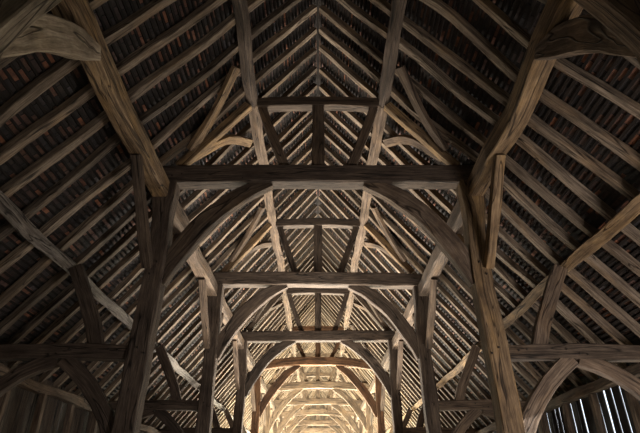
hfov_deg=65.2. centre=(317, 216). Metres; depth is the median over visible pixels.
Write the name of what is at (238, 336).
plate
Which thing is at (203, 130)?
brace
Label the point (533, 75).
plate
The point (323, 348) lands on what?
rafter
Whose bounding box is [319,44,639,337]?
rafter
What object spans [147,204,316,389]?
rafter
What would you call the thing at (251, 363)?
plate
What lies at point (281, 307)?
rafter
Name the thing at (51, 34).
brace
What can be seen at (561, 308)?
rafter
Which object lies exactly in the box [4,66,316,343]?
rafter
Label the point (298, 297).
rafter
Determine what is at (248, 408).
rafter
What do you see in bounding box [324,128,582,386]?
rafter
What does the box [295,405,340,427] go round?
wall
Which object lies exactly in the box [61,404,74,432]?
stud
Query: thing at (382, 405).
brace
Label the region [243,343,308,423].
rafter
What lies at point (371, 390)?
plate
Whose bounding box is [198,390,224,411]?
purlin
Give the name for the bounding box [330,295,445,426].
rafter
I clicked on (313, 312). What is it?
rafter
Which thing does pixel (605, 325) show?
rafter
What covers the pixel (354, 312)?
rafter
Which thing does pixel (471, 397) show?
rafter
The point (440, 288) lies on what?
rafter
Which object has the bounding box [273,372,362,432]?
roof truss
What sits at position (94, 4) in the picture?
rafter
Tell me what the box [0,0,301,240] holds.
rafter
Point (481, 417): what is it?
rafter
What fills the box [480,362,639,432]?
wall
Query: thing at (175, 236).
brace
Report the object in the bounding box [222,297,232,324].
plate
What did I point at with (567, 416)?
stud
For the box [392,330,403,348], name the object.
plate
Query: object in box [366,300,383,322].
brace
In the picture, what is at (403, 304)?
rafter
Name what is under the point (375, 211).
brace
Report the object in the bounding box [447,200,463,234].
plate
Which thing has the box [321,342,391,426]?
rafter
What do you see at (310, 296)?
rafter
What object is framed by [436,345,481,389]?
purlin
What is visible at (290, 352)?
brace
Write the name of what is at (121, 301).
rafter
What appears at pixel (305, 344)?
rafter
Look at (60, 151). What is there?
rafter
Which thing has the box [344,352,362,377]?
brace
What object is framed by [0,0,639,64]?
roof truss
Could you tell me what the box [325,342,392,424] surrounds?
rafter
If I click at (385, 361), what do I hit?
plate
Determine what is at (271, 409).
brace
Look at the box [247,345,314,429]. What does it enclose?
rafter
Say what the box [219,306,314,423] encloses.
rafter
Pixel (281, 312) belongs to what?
rafter
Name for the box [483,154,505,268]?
brace
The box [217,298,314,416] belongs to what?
rafter
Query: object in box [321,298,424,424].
rafter
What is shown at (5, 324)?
rafter
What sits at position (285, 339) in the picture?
roof truss
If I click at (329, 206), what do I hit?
rafter
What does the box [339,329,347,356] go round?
purlin
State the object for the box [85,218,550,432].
roof truss
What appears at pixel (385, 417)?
rafter
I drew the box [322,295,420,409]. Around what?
rafter
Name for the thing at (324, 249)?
rafter
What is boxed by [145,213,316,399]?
rafter
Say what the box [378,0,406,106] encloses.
purlin
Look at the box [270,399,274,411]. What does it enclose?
plate
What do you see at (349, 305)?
purlin
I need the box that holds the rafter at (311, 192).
[109,189,316,400]
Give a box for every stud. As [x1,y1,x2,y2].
[0,389,11,427]
[29,394,46,432]
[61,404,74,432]
[561,404,574,432]
[588,394,606,432]
[624,390,639,432]
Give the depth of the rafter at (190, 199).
11.49 m
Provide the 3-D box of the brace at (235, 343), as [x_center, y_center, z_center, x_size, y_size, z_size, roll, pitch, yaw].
[-3.283,5.934,20.052,0.190,1.710,1.622,-1,-29,1]
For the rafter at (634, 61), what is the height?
8.085 m
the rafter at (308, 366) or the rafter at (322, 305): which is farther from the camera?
the rafter at (308, 366)
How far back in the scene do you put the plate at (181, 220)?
11.49 m
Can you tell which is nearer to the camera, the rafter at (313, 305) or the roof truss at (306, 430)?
the rafter at (313, 305)
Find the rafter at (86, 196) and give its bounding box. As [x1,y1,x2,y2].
[0,4,316,274]
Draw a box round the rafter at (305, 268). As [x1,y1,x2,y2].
[163,257,313,427]
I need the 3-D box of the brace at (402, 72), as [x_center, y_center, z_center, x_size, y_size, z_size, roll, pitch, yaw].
[2.243,-2.303,10.822,0.323,1.474,1.695,-24,-37,36]
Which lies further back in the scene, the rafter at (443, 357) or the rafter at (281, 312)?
the rafter at (281, 312)
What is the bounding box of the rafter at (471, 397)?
[322,230,494,422]
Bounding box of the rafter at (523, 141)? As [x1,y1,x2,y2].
[336,0,639,245]
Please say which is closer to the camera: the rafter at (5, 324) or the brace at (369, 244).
the rafter at (5, 324)
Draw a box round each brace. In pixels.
[1,13,100,60]
[130,154,152,268]
[172,234,179,242]
[187,66,239,151]
[195,134,253,161]
[199,278,210,348]
[229,207,264,261]
[233,340,239,389]
[240,241,271,261]
[251,386,255,410]
[252,301,268,321]
[262,393,265,425]
[263,301,282,317]
[266,323,285,351]
[270,408,273,432]
[273,351,291,377]
[280,372,294,394]
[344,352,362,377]
[349,323,369,351]
[353,302,370,315]
[364,241,395,261]
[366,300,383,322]
[370,393,373,425]
[371,207,406,261]
[380,385,384,410]
[382,134,440,161]
[395,65,448,151]
[396,340,403,389]
[425,278,436,348]
[457,234,464,243]
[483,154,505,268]
[534,14,635,59]
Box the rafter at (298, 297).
[185,295,301,427]
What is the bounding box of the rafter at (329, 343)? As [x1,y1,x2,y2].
[328,342,391,420]
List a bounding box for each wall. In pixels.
[0,362,156,432]
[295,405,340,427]
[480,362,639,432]
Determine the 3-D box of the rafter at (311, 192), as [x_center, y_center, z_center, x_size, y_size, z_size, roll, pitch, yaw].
[-3.276,2.371,17.024,6.504,8.086,0.180,0,-29,0]
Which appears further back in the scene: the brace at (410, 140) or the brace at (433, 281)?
the brace at (433, 281)
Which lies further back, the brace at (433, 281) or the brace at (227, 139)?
the brace at (433, 281)
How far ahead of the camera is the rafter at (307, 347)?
34.71 m
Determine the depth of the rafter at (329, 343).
32.97 m
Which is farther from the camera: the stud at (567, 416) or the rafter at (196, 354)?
the rafter at (196, 354)
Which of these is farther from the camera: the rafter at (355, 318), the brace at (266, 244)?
the rafter at (355, 318)
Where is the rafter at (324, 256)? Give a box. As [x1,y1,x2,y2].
[322,252,477,427]
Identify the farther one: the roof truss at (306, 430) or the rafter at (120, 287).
the roof truss at (306, 430)
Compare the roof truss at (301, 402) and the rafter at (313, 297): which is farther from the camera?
the roof truss at (301, 402)
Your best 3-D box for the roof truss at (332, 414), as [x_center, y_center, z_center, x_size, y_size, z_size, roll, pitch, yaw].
[0.000,19.029,40.697,12.743,9.850,0.412,0,-29,0]
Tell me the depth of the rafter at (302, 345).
32.06 m
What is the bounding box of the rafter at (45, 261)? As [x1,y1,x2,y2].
[0,27,316,308]
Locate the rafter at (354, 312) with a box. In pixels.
[338,295,454,427]
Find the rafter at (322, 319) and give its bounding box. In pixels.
[321,316,412,426]
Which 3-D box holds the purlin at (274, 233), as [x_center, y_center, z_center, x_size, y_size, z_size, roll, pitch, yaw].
[-1.512,1.782,19.755,0.359,0.301,6.383,0,-29,0]
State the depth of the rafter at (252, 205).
14.66 m
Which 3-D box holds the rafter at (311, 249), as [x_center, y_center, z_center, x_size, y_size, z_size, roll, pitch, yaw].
[-3.278,4.779,21.315,6.511,8.083,0.165,0,-29,0]
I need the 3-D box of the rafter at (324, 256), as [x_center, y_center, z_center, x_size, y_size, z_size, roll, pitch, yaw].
[3.280,5.138,21.957,6.508,8.081,0.169,0,-29,0]
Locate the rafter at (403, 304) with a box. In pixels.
[319,212,491,399]
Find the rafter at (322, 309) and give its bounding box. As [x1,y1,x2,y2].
[321,306,416,422]
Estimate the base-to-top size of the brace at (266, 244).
1.464 m
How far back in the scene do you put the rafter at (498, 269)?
12.24 m
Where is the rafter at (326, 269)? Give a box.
[322,262,459,421]
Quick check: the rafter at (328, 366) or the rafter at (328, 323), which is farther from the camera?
the rafter at (328, 366)
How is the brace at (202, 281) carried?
attached to the roof truss at (363, 284)
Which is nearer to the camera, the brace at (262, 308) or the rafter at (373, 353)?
the brace at (262, 308)
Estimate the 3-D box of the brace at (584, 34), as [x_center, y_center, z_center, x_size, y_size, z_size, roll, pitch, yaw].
[3.202,-1.991,5.916,0.260,1.927,1.846,0,-29,0]
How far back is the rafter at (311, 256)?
21.40 m
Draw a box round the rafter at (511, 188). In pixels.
[319,26,639,307]
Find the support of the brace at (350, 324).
attached to the roof truss at (294, 363)
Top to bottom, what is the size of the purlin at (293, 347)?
0.328 m
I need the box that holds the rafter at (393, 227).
[325,156,558,397]
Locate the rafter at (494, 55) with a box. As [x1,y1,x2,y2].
[419,0,639,170]
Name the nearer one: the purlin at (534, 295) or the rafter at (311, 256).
the purlin at (534, 295)
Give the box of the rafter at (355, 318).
[333,295,450,427]
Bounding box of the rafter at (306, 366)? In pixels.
[259,366,307,426]
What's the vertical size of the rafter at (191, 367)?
8.085 m
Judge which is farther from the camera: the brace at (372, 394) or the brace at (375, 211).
the brace at (372, 394)
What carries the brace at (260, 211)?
attached to the roof truss at (363, 284)
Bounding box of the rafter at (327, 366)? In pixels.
[327,366,376,428]
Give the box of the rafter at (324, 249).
[322,245,483,428]
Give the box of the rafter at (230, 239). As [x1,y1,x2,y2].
[74,155,311,395]
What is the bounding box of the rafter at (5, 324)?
[0,47,316,335]
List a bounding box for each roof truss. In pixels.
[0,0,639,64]
[0,96,639,432]
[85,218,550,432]
[157,288,479,432]
[223,326,412,432]
[243,353,392,432]
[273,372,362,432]
[278,389,357,432]
[283,405,352,432]
[291,408,344,432]
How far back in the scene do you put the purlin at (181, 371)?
17.84 m
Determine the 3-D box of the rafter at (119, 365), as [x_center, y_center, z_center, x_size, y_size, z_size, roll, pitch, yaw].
[-3.276,1.660,15.758,6.512,8.082,0.225,0,-29,0]
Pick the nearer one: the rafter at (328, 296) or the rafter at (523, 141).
the rafter at (523, 141)
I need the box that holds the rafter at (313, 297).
[216,295,314,413]
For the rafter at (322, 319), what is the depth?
30.60 m
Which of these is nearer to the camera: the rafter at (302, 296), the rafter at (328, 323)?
the rafter at (302, 296)
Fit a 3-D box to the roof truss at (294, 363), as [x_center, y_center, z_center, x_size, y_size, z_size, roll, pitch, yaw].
[-0.004,10.369,25.256,12.735,9.842,0.413,0,-29,0]
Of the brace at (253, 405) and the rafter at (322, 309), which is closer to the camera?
the brace at (253, 405)
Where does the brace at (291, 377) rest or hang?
attached to the roof truss at (301, 402)
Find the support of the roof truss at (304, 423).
on the floor
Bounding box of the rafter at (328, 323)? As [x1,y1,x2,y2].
[321,314,414,426]
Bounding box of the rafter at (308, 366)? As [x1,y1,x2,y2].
[259,366,308,428]
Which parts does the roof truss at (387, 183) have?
crown post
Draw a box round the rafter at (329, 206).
[319,195,487,377]
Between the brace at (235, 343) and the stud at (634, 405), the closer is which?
the stud at (634, 405)
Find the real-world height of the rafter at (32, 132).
8.081 m
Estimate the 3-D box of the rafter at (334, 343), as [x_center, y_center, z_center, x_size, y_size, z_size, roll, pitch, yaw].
[3.277,10.861,32.156,6.505,8.085,0.192,0,-29,0]
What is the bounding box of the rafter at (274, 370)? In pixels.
[226,320,314,427]
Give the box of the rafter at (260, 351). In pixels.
[194,295,309,427]
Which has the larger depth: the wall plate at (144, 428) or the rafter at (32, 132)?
the wall plate at (144, 428)
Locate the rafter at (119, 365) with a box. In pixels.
[99,189,295,387]
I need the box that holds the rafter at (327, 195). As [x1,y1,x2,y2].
[319,189,526,399]
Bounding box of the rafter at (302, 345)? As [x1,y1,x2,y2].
[244,343,304,417]
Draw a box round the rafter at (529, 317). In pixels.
[324,116,597,381]
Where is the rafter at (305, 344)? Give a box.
[243,343,306,421]
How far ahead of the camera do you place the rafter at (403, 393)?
26.68 m
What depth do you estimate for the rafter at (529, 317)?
12.49 m
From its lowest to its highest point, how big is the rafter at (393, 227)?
8.084 m
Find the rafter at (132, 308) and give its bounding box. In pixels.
[53,129,311,387]
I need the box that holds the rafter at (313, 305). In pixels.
[212,302,314,427]
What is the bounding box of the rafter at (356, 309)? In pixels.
[322,268,457,424]
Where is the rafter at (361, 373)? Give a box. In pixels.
[321,323,406,427]
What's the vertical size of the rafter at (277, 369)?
8.083 m
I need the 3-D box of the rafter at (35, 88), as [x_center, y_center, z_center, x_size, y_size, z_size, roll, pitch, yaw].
[-3.274,-2.771,7.859,6.502,8.083,0.237,0,-29,0]
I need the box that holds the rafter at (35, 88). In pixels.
[0,0,175,126]
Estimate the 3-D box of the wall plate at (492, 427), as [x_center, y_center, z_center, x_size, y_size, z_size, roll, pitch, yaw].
[6.265,6.971,16.843,0.253,0.276,6.382,0,-29,0]
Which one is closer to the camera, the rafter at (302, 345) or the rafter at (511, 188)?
the rafter at (511, 188)
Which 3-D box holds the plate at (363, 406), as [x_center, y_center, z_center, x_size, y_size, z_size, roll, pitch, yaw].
[3.281,12.691,34.102,0.347,0.413,5.863,0,-29,0]
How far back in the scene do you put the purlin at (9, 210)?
8.39 m
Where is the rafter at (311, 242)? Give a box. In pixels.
[147,237,313,425]
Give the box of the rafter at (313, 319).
[223,317,314,427]
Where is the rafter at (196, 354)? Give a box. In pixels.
[153,228,312,399]
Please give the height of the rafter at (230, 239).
8.080 m
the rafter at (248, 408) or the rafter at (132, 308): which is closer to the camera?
the rafter at (132, 308)
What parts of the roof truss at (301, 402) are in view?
crown post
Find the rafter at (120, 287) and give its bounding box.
[54,111,310,343]
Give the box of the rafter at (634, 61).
[538,0,639,69]
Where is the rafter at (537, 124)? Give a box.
[369,0,639,200]
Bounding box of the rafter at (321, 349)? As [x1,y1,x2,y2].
[321,349,385,431]
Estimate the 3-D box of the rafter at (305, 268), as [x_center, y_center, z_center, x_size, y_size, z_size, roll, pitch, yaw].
[-3.278,5.435,22.490,6.506,8.084,0.161,0,-29,1]
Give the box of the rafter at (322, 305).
[321,302,425,426]
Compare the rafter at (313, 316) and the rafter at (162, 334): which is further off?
the rafter at (313, 316)
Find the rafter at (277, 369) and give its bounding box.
[229,323,314,427]
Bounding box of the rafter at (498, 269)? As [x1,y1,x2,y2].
[326,111,579,342]
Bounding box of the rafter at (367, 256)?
[319,204,489,391]
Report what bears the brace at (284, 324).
attached to the roof truss at (294, 363)
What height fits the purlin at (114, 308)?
0.336 m
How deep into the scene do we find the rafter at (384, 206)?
14.59 m
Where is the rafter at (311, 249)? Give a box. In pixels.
[152,245,313,427]
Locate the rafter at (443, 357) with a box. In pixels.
[322,228,484,399]
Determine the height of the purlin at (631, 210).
0.390 m
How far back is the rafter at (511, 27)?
7.43 m
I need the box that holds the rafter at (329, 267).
[322,257,472,427]
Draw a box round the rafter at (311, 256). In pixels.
[157,252,313,428]
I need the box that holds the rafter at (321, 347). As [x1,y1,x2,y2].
[321,347,386,430]
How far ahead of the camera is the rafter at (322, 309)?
30.04 m
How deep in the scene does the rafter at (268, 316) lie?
22.56 m
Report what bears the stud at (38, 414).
on the floor
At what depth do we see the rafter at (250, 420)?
35.23 m
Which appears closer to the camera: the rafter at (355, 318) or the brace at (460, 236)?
the brace at (460, 236)
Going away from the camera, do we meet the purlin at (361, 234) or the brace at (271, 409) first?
the purlin at (361, 234)
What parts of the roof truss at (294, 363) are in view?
crown post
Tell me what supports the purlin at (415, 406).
attached to the roof truss at (285, 339)
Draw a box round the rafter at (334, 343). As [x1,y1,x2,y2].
[332,342,391,414]
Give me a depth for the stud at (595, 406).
11.18 m
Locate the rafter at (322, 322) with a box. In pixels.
[321,320,408,427]
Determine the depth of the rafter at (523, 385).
15.65 m
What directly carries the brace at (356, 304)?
attached to the roof truss at (285, 339)
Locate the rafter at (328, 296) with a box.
[326,295,441,426]
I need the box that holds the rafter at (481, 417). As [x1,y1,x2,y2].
[322,237,488,425]
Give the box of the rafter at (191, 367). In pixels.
[141,229,313,423]
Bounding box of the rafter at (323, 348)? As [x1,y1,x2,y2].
[321,345,388,429]
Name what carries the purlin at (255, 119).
attached to the roof truss at (387, 183)
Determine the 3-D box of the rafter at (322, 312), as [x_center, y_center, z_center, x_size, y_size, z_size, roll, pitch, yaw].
[3.277,9.268,29.316,6.505,8.079,0.188,0,-29,0]
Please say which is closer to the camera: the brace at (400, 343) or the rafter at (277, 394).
the brace at (400, 343)
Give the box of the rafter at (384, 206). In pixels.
[325,143,569,392]
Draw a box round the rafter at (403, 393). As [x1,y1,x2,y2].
[321,295,419,413]
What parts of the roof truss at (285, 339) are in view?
crown post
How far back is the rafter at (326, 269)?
22.57 m
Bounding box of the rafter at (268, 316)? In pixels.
[176,262,313,421]
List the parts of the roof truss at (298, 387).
crown post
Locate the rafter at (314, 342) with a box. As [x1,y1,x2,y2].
[246,342,314,428]
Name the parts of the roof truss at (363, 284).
wall post, crown post, wall post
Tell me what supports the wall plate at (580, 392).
attached to the roof truss at (387, 183)
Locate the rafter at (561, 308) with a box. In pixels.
[319,83,626,367]
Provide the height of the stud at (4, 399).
3.650 m
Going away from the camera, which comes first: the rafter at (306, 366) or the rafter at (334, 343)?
the rafter at (334, 343)
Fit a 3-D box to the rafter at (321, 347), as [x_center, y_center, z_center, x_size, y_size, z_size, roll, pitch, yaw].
[3.280,13.402,36.684,6.507,8.083,0.180,0,-29,-1]
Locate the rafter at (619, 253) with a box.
[319,5,639,276]
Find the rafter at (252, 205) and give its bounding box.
[65,143,311,391]
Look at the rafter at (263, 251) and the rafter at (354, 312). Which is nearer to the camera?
the rafter at (263, 251)
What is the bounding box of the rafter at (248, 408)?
[244,343,302,414]
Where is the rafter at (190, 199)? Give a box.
[7,83,316,368]
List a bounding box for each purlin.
[0,191,75,271]
[67,271,158,349]
[154,345,199,389]
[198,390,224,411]
[232,0,257,106]
[249,105,276,225]
[270,224,285,293]
[282,292,292,330]
[288,329,296,356]
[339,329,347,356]
[343,293,353,329]
[350,224,365,292]
[359,105,386,225]
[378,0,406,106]
[411,390,437,410]
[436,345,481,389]
[477,264,568,349]
[561,193,639,271]
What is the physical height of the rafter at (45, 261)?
8.080 m
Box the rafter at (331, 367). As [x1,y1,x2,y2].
[329,366,376,424]
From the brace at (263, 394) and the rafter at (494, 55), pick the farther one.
the brace at (263, 394)
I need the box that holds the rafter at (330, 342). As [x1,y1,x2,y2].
[330,342,391,417]
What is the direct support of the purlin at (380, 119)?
attached to the roof truss at (387, 183)
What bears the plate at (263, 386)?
attached to the roof truss at (294, 363)
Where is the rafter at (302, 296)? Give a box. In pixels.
[190,295,305,427]
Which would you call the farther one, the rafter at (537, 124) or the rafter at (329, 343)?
the rafter at (329, 343)
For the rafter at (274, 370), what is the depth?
31.03 m
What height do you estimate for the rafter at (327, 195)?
8.082 m
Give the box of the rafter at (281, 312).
[181,295,297,427]
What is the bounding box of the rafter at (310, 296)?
[215,295,313,410]
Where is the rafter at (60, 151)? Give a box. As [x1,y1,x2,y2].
[0,0,264,197]
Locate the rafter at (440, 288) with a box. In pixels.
[342,190,552,399]
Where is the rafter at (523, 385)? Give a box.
[331,190,531,394]
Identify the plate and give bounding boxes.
[0,363,91,411]
[51,0,169,196]
[140,424,160,432]
[173,201,189,234]
[187,246,217,295]
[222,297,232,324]
[232,331,244,348]
[247,349,254,372]
[261,378,267,393]
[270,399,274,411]
[361,399,365,410]
[368,377,374,393]
[381,349,388,372]
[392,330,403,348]
[403,295,413,326]
[418,245,447,295]
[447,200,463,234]
[467,0,582,195]
[475,422,495,432]
[543,362,639,412]
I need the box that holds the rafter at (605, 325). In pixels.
[319,67,632,344]
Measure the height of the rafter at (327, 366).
8.083 m
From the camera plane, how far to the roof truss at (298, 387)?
31.57 m
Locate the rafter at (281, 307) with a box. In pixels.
[178,268,313,425]
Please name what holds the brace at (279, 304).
attached to the roof truss at (285, 339)
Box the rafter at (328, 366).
[328,366,376,426]
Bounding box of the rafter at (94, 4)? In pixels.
[0,0,107,69]
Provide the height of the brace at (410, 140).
1.467 m
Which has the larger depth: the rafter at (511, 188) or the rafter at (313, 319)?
the rafter at (313, 319)
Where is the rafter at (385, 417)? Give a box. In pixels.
[324,342,391,425]
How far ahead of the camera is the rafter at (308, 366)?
39.95 m
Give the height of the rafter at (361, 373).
8.081 m
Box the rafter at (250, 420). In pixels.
[245,342,313,427]
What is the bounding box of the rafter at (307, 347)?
[244,342,312,426]
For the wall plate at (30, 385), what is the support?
attached to the roof truss at (387, 183)
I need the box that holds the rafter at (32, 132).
[0,0,226,165]
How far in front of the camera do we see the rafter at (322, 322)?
31.15 m
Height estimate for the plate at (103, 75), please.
0.414 m
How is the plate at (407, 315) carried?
attached to the roof truss at (363, 284)
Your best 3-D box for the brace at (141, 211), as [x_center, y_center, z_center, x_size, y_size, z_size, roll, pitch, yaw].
[-3.292,-0.084,9.329,0.196,1.710,1.634,-1,-29,1]
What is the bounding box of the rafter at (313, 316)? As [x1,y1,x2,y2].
[220,313,314,427]
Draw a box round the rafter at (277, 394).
[248,347,314,429]
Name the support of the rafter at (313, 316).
attached to the wall at (19, 413)
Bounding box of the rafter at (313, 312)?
[220,310,314,426]
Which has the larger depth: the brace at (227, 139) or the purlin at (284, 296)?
the purlin at (284, 296)
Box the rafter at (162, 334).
[104,189,306,395]
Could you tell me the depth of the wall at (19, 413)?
11.38 m
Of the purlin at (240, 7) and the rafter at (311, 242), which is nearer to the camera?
the purlin at (240, 7)
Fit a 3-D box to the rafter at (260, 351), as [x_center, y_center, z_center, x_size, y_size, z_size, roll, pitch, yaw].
[-3.276,7.335,25.869,6.509,8.082,0.190,0,-29,0]
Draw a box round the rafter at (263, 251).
[150,194,316,376]
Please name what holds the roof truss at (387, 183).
on the floor
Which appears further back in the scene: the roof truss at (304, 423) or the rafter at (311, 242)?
the roof truss at (304, 423)
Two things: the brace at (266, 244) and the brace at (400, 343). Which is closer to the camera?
the brace at (266, 244)
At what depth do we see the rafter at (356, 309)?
23.04 m
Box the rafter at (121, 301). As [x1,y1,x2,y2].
[38,115,311,382]
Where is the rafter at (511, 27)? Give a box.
[472,0,639,119]
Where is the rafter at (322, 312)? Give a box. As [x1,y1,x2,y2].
[321,310,415,426]

